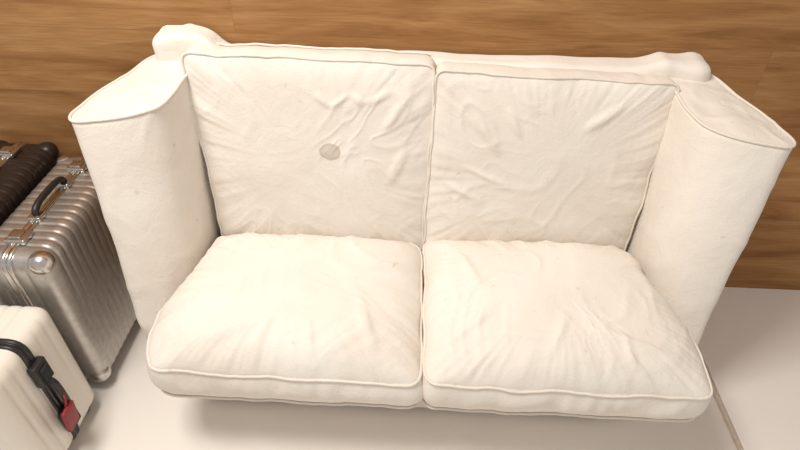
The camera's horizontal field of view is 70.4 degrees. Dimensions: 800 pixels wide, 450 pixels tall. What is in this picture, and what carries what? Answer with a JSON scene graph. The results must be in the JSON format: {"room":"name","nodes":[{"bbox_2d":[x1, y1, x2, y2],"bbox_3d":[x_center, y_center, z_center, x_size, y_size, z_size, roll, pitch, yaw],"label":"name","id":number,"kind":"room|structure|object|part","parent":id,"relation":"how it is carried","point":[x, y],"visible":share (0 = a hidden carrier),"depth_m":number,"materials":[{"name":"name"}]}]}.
{"room":"hotel lobby","nodes":[
{"label":"hotel lobby","id":0,"kind":"room"},
{"bbox_2d":[0,0,799,289],"bbox_3d":[0.061,-0.911,1.258,6.400,2.800,0.100,2,40,1],"label":"wall","id":1,"kind":"structure","parent":0,"point":[55,55],"depth_m":1.53,"materials":[{"name":"brown wood"}]},
{"bbox_2d":[707,370,742,449],"bbox_3d":[0.917,1.382,0.718,0.010,0.013,3.598,2,40,1],"label":"trim","id":2,"kind":"structure","parent":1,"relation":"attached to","point":[715,394],"depth_m":1.68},
{"bbox_2d":[67,318,736,449],"bbox_3d":[-0.039,1.387,0.773,6.400,0.100,3.600,2,40,1],"label":"floor","id":3,"kind":"structure","parent":0,"point":[127,411],"depth_m":1.65,"materials":[{"name":"white"}]},
{"bbox_2d":[0,140,58,225],"bbox_3d":[-1.182,0.091,1.739,0.208,0.602,0.510,2,40,1],"label":"suitcase","id":4,"kind":"object","parent":3,"relation":"on","point":[23,165],"visible":0.23,"depth_m":1.67,"materials":[{"name":"metal"}]},
{"bbox_3d":[-1.174,-0.224,1.690,0.032,0.006,0.028,2,40,1],"label":"latch lever","id":5,"kind":"part","parent":4,"relation":"part of","materials":[{"name":"metal"}]},
{"bbox_3d":[-1.182,0.095,1.742,0.028,0.535,0.510,2,40,1],"label":"closing frame","id":6,"kind":"part","parent":4,"relation":"part of","materials":[{"name":"metal"}]},
{"bbox_2d":[0,305,93,449],"bbox_3d":[-1.049,0.423,1.442,0.420,0.482,0.270,2,40,1],"label":"suitcase","id":7,"kind":"object","parent":3,"relation":"on","point":[45,395],"visible":1,"depth_m":1.38,"materials":[{"name":"white plastic"}]},
{"bbox_3d":[-1.069,0.425,1.445,0.380,0.415,0.028,2,40,1],"label":"closing frame","id":8,"kind":"part","parent":7,"relation":"part of","materials":[{"name":"black plastic"}]},
{"bbox_3d":[-0.862,0.360,1.382,0.010,0.044,0.030,2,40,1],"label":"latch lever","id":9,"kind":"part","parent":7,"relation":"part of","materials":[{"name":"black plastic"}]},
{"bbox_3d":[-0.864,0.433,1.440,0.037,0.155,0.016,2,40,1],"label":"handle","id":10,"kind":"part","parent":7,"relation":"part of","materials":[{"name":"black plastic"}]},
{"bbox_2d":[0,154,135,381],"bbox_3d":[-0.963,0.124,1.722,0.208,0.582,0.490,2,40,1],"label":"suitcase","id":11,"kind":"object","parent":3,"relation":"on","point":[59,255],"visible":0.7,"depth_m":1.55,"materials":[{"name":"metal"}]},
{"bbox_3d":[-0.969,0.024,1.431,0.032,0.006,0.028,2,40,1],"label":"latch lever","id":12,"kind":"part","parent":11,"relation":"part of","materials":[{"name":"metal"}]},
{"bbox_3d":[-0.962,-0.023,1.501,0.036,0.014,0.036,2,40,1],"label":"handle mount","id":13,"kind":"part","parent":11,"relation":"part of","materials":[{"name":"metal"}]},
{"bbox_3d":[-0.963,0.127,1.725,0.028,0.515,0.490,2,40,1],"label":"closing frame","id":14,"kind":"part","parent":11,"relation":"part of","materials":[{"name":"metal"}]},
{"bbox_3d":[-0.959,-0.084,1.548,0.018,0.040,0.167,2,40,1],"label":"handle","id":15,"kind":"part","parent":11,"relation":"part of","materials":[{"name":"black plastic"}]},
{"bbox_3d":[-0.956,-0.119,1.616,0.036,0.014,0.036,2,40,1],"label":"handle mount","id":16,"kind":"part","parent":11,"relation":"part of","materials":[{"name":"metal"}]},
{"bbox_3d":[-0.956,-0.180,1.674,0.032,0.006,0.028,2,40,1],"label":"latch lever","id":17,"kind":"part","parent":11,"relation":"part of","materials":[{"name":"metal"}]},
{"bbox_2d":[68,24,795,421],"bbox_3d":[0.056,0.073,1.528,1.687,0.945,0.728,2,40,1],"label":"sofa","id":18,"kind":"object","parent":3,"relation":"on","point":[296,224],"visible":1,"depth_m":1.44,"materials":[{"name":"white fabric"}]},
{"bbox_3d":[-0.662,-0.001,1.641,0.234,0.864,0.460,2,40,1],"label":"arm","id":19,"kind":"part","parent":18,"relation":"part of"},
{"bbox_2d":[146,232,422,405],"bbox_3d":[-0.283,0.213,1.530,0.720,0.224,0.501,2,40,1],"label":"seat cushion","id":20,"kind":"object","parent":18,"relation":"on","point":[309,318],"depth_m":1.39,"materials":[{"name":"white fabric"}]},
{"bbox_2d":[183,44,435,247],"bbox_3d":[-0.234,-0.196,1.602,0.648,0.586,0.195,2,40,1],"label":"cushion","id":21,"kind":"object","parent":18,"relation":"on","point":[280,139],"depth_m":1.51,"materials":[{"name":"white fabric"}]},
{"bbox_3d":[0.054,0.294,1.778,1.262,0.248,0.495,2,40,1],"label":"seat","id":22,"kind":"part","parent":18,"relation":"part of","materials":[{"name":"white fabric"}]},
{"bbox_3d":[0.073,-0.130,1.763,1.469,0.934,0.106,2,40,1],"label":"frame","id":23,"kind":"part","parent":18,"relation":"part of","materials":[{"name":"white fabric"}]},
{"bbox_2d":[425,61,676,249],"bbox_3d":[0.385,-0.160,1.593,0.626,0.564,0.196,2,40,1],"label":"cushion","id":24,"kind":"object","parent":18,"relation":"on","point":[584,152],"depth_m":1.49,"materials":[{"name":"white fabric"}]},
{"bbox_2d":[421,240,710,418],"bbox_3d":[0.404,0.236,1.510,0.722,0.216,0.518,2,40,1],"label":"seat cushion","id":25,"kind":"object","parent":18,"relation":"on","point":[600,329],"depth_m":1.37,"materials":[{"name":"white fabric"}]},
{"bbox_3d":[0.784,0.057,1.612,0.230,0.864,0.461,2,40,1],"label":"arm","id":26,"kind":"part","parent":18,"relation":"part of"},
{"bbox_2d":[698,287,799,449],"bbox_3d":[2.040,1.424,0.693,2.236,0.018,3.598,2,40,1],"label":"step","id":27,"kind":"structure","parent":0,"point":[749,344],"depth_m":1.83,"materials":[{"name":"white"}]}
]}

